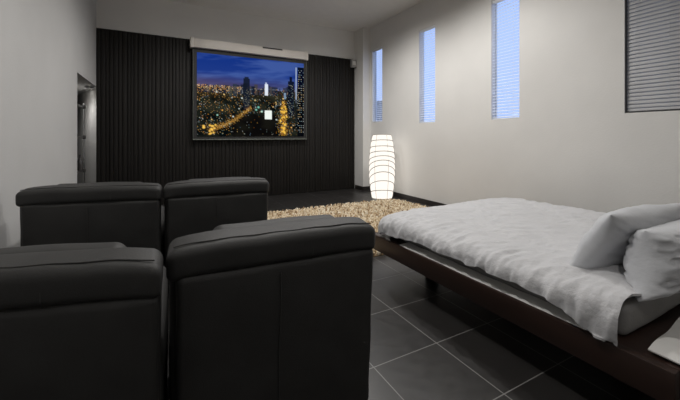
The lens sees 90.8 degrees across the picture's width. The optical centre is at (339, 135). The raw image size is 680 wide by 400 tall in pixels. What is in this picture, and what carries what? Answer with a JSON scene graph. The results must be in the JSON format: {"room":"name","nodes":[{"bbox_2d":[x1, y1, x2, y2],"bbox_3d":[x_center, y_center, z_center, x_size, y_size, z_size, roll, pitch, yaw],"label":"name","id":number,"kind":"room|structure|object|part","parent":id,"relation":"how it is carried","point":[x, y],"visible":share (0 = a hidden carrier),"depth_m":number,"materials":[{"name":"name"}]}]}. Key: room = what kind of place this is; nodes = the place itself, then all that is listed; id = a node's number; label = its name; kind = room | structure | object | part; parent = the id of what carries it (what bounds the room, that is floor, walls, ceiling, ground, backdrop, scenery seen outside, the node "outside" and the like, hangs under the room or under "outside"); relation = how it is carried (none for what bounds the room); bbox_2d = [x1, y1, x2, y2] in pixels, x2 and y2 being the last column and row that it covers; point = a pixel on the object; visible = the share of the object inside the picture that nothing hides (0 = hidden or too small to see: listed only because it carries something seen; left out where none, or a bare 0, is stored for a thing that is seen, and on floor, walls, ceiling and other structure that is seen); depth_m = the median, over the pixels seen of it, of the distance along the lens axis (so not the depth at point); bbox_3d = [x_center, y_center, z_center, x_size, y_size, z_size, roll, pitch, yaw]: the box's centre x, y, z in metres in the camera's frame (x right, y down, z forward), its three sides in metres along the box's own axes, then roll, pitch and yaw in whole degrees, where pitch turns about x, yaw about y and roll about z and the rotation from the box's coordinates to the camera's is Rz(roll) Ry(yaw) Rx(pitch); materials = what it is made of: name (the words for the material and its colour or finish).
{"room":"home theater","nodes":[
{"label":"home theater","id":0,"kind":"room"},
{"bbox_2d":[0,0,95,247],"bbox_3d":[-3.026,-0.690,2.559,0.782,4.140,12.420,0,0,-28],"label":"wall","id":1,"kind":"structure","parent":0,"point":[47,47],"depth_m":3.46,"materials":[{"name":"white paint"}]},
{"bbox_2d":[96,0,353,58],"bbox_3d":[-1.928,-0.690,7.772,6.049,4.140,0.230,0,0,-28],"label":"wall","id":2,"kind":"structure","parent":0,"point":[168,18],"depth_m":7.25,"materials":[{"name":"white paint"}]},
{"bbox_2d":[96,28,353,204],"bbox_3d":[-2.075,-0.316,7.529,5.557,3.392,0.059,0,0,-28],"label":"cladding","id":3,"kind":"object","parent":2,"relation":"attached to","point":[144,82],"visible":0.52,"depth_m":6.87,"materials":[{"name":"black wood"}]},
{"bbox_2d":[190,37,307,139],"bbox_3d":[-1.931,-0.964,7.458,2.577,2.103,0.172,0,0,-28],"label":"projection screen","id":4,"kind":"object","parent":3,"relation":"attached to","point":[241,91],"visible":1,"depth_m":7.40,"materials":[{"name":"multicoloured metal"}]},
{"bbox_2d":[350,59,355,67],"bbox_3d":[0.351,-1.897,8.728,0.143,0.230,0.094,0,0,-28],"label":"wall sensor","id":5,"kind":"object","parent":3,"relation":"attached to","point":[352,61],"visible":1,"depth_m":8.69,"materials":[{"name":"grey plastic"}]},
{"bbox_2d":[170,0,423,31],"bbox_3d":[0.433,-2.817,3.131,6.233,0.115,10.643,0,0,-28],"label":"ceiling","id":6,"kind":"structure","parent":0,"point":[349,15],"depth_m":7.25,"materials":[{"name":"paint"}]},
{"bbox_2d":[162,188,655,399],"bbox_3d":[-0.704,1.438,3.923,7.498,0.115,13.110,0,0,-28],"label":"floor","id":7,"kind":"structure","parent":0,"point":[429,341],"depth_m":2.16,"materials":[{"name":"tile"}]},
{"bbox_2d":[77,103,85,182],"bbox_3d":[-4.511,0.397,5.378,0.488,1.966,1.339,0,0,-28],"label":"shelving rack","id":8,"kind":"object","parent":7,"relation":"on","point":[78,105],"visible":0.18,"depth_m":6.04,"materials":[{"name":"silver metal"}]},
{"bbox_2d":[77,155,82,169],"bbox_3d":[-4.623,0.468,5.956,0.083,0.276,0.082,0,0,-28],"label":"bottle","id":9,"kind":"object","parent":8,"relation":"on","point":[80,161],"visible":0.98,"depth_m":5.93,"materials":[{"name":"black glass"}]},
{"bbox_3d":[-4.620,0.397,6.049,0.041,1.966,0.041,0,0,-28],"label":"post","id":10,"kind":"part","parent":8,"relation":"part of","materials":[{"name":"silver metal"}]},
{"bbox_2d":[0,241,168,399],"bbox_3d":[-1.234,0.883,1.442,1.120,0.988,1.040,0,0,-13],"label":"seat","id":11,"kind":"object","parent":7,"relation":"on","point":[79,321],"visible":1,"depth_m":1.03,"materials":[{"name":"black leather"}]},
{"bbox_3d":[-1.028,0.889,1.029,0.872,0.759,0.121,0,0,-13],"label":"panel","id":12,"kind":"part","parent":11,"relation":"part of","materials":[{"name":"black leather"}]},
{"bbox_3d":[-1.072,0.873,1.107,0.917,0.812,0.235,0,0,-13],"label":"backrest","id":13,"kind":"part","parent":11,"relation":"part of","materials":[{"name":"black leather"}]},
{"bbox_3d":[-0.906,1.014,1.580,0.165,0.557,0.914,0,0,-26],"label":"armrest","id":14,"kind":"part","parent":11,"relation":"part of","materials":[{"name":"black leather"}]},
{"bbox_2d":[15,181,164,263],"bbox_3d":[-2.145,0.883,3.066,1.150,0.988,1.040,0,0,-15],"label":"seat","id":15,"kind":"object","parent":7,"relation":"on","point":[131,214],"visible":0.66,"depth_m":2.61,"materials":[{"name":"black leather"}]},
{"bbox_3d":[-1.946,0.889,2.655,0.950,0.759,0.121,0,0,-15],"label":"panel","id":16,"kind":"part","parent":15,"relation":"part of","materials":[{"name":"black leather"}]},
{"bbox_3d":[-1.991,0.873,2.732,0.993,0.812,0.235,0,0,-15],"label":"backrest","id":17,"kind":"part","parent":15,"relation":"part of","materials":[{"name":"black leather"}]},
{"bbox_3d":[-1.785,1.014,3.226,0.183,0.557,0.901,0,0,-25],"label":"armrest","id":18,"kind":"part","parent":15,"relation":"part of","materials":[{"name":"black leather"}]},
{"bbox_2d":[163,176,268,284],"bbox_3d":[-1.252,0.884,3.384,0.888,0.991,1.041,0,0,-23],"label":"seat","id":19,"kind":"object","parent":7,"relation":"on","point":[192,206],"visible":0.61,"depth_m":2.90,"materials":[{"name":"black leather"}]},
{"bbox_3d":[-1.108,0.873,3.052,0.869,0.812,0.235,0,0,-23],"label":"backrest","id":20,"kind":"part","parent":19,"relation":"part of","materials":[{"name":"black leather"}]},
{"bbox_2d":[166,214,375,399],"bbox_3d":[-0.429,0.884,1.825,0.878,0.991,1.041,0,0,-24],"label":"seat","id":21,"kind":"object","parent":7,"relation":"on","point":[278,309],"visible":1,"depth_m":1.36,"materials":[{"name":"black leather"}]},
{"bbox_3d":[-0.780,1.012,1.735,0.165,0.560,0.877,0,0,-24],"label":"armrest","id":22,"kind":"part","parent":21,"relation":"part of","materials":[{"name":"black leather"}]},
{"bbox_3d":[-0.280,0.873,1.495,0.860,0.812,0.235,0,0,-24],"label":"backrest","id":23,"kind":"part","parent":21,"relation":"part of","materials":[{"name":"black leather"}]},
{"bbox_2d":[268,198,428,256],"bbox_3d":[0.432,1.335,5.304,3.130,0.089,2.669,0,0,-28],"label":"shag rug","id":24,"kind":"object","parent":7,"relation":"on","point":[372,212],"visible":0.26,"depth_m":5.94,"materials":[{"name":"carpet"}]},
{"bbox_2d":[369,134,394,199],"bbox_3d":[0.920,0.669,7.338,0.579,1.422,0.579,0,0,-28],"label":"floor lamp","id":25,"kind":"object","parent":7,"relation":"on","point":[382,154],"visible":0.97,"depth_m":7.12,"materials":[{"name":"white paper"},{"name":"wire"}]},
{"bbox_2d":[373,232,679,399],"bbox_3d":[1.813,1.105,2.917,2.179,0.551,2.300,0,0,-28],"label":"platform bed","id":26,"kind":"object","parent":7,"relation":"on","point":[630,362],"visible":0.41,"depth_m":1.81,"materials":[{"name":"brown wood"}]},
{"bbox_2d":[378,198,641,345],"bbox_3d":[1.763,0.863,2.968,2.212,0.237,2.076,0,0,-28],"label":"duvet","id":27,"kind":"object","parent":26,"relation":"on","point":[532,245],"visible":0.73,"depth_m":2.41,"materials":[{"name":"white fabric"}]},
{"bbox_2d":[570,203,679,268],"bbox_3d":[1.816,0.625,2.098,0.930,0.393,0.288,0,0,-29],"label":"pillow","id":28,"kind":"object","parent":27,"relation":"on","point":[604,244],"visible":0.62,"depth_m":1.92,"materials":[{"name":"white fabric"}]},
{"bbox_2d":[623,219,679,301],"bbox_3d":[1.892,0.665,1.905,0.970,0.341,0.359,0,0,-34],"label":"pillow","id":29,"kind":"object","parent":27,"relation":"on","point":[651,261],"visible":0.94,"depth_m":1.70,"materials":[{"name":"white fabric"}]},
{"bbox_3d":[1.808,0.912,2.959,1.993,0.166,1.969,0,0,-28],"label":"mattress","id":30,"kind":"part","parent":26,"relation":"part of","materials":[{"name":"white fabric"}]},
{"bbox_2d":[648,317,679,364],"bbox_3d":[1.868,1.163,1.717,1.070,0.399,0.262,0,0,-28],"label":"blanket","id":31,"kind":"object","parent":26,"relation":"on","point":[667,346],"visible":1,"depth_m":1.54,"materials":[{"name":"white fabric"}]},
{"bbox_3d":[2.341,1.064,1.924,2.076,0.150,0.052,0,0,-28],"label":"head rail","id":32,"kind":"part","parent":26,"relation":"part of","materials":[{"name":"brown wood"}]},
{"bbox_2d":[370,0,679,212],"bbox_3d":[2.964,-0.690,4.606,0.126,4.140,10.413,0,0,-28],"label":"wall","id":33,"kind":"structure","parent":0,"point":[573,142],"depth_m":4.85,"materials":[{"name":"white paint"}]},
{"bbox_2d":[354,27,369,187],"bbox_3d":[0.578,-0.690,8.729,0.218,4.140,0.431,0,0,-28],"label":"pilaster","id":34,"kind":"object","parent":33,"relation":"attached to","point":[362,35],"visible":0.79,"depth_m":8.56,"materials":[{"name":"white paint"}]},
{"bbox_2d":[375,51,376,119],"bbox_3d":[1.019,-1.265,8.367,0.028,1.840,0.437,0,0,-28],"label":"window","id":35,"kind":"structure","parent":33,"relation":"in","point":[376,51],"depth_m":8.55,"materials":[{"name":"clear glass"}]},
{"bbox_2d":[373,47,381,121],"bbox_3d":[0.947,-1.265,8.330,0.055,1.835,0.409,0,0,-28],"label":"blind","id":36,"kind":"object","parent":33,"relation":"attached to","point":[379,48],"visible":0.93,"depth_m":8.32,"materials":[{"name":"plastic"}]},
{"bbox_2d":[355,185,446,205],"bbox_3d":[2.873,1.331,4.391,0.235,0.098,10.120,0,0,-28],"label":"baseboard","id":37,"kind":"structure","parent":33,"relation":"attached to","point":[404,196],"depth_m":7.15,"materials":[{"name":"black wood"}]},
{"bbox_2d":[423,33,423,120],"bbox_3d":[1.850,-1.225,6.803,0.028,1.920,0.460,0,0,-28],"label":"window","id":38,"kind":"structure","parent":33,"relation":"in","point":[423,33],"depth_m":6.99,"materials":[{"name":"clear glass"}]},
{"bbox_2d":[420,25,434,122],"bbox_3d":[1.778,-1.225,6.766,0.055,1.916,0.432,0,0,-28],"label":"blind","id":39,"kind":"object","parent":33,"relation":"attached to","point":[433,26],"visible":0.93,"depth_m":6.81,"materials":[{"name":"plastic"}]},
{"bbox_3d":[1.692,-1.213,6.872,0.003,1.874,0.002,0,0,-28],"label":"ladder cord","id":40,"kind":"part","parent":39,"relation":"part of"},
{"bbox_2d":[495,4,496,117],"bbox_3d":[2.664,-1.225,5.270,0.028,1.920,0.483,0,0,-28],"label":"window","id":41,"kind":"structure","parent":33,"relation":"in","point":[495,4],"depth_m":5.47,"materials":[{"name":"clear glass"}]},
{"bbox_2d":[492,0,518,119],"bbox_3d":[2.593,-1.225,5.232,0.055,1.916,0.455,0,0,-28],"label":"blind","id":42,"kind":"object","parent":33,"relation":"attached to","point":[494,1],"visible":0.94,"depth_m":5.23,"materials":[{"name":"plastic"}]},
{"bbox_3d":[2.594,-0.276,5.233,0.032,0.018,0.455,0,0,-28],"label":"rail","id":43,"kind":"part","parent":42,"relation":"part of","materials":[{"name":"white plastic"}]},
{"bbox_2d":[625,0,679,112],"bbox_3d":[3.432,-1.224,3.672,0.054,1.918,0.480,0,0,-28],"label":"blind","id":44,"kind":"object","parent":33,"relation":"attached to","point":[652,27],"visible":0.99,"depth_m":3.68,"materials":[{"name":"white plastic"}]},
{"bbox_3d":[3.433,-0.276,3.673,0.032,0.018,0.455,0,0,-28],"label":"rail","id":45,"kind":"part","parent":44,"relation":"part of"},
{"label":"outside","id":46,"kind":"structure","parent":0,"visible":0},
{"bbox_2d":[377,101,381,119],"bbox_3d":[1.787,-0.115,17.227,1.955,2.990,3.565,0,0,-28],"label":"neighbouring building","id":47,"kind":"structure","parent":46,"point":[378,102],"depth_m":15.32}
]}

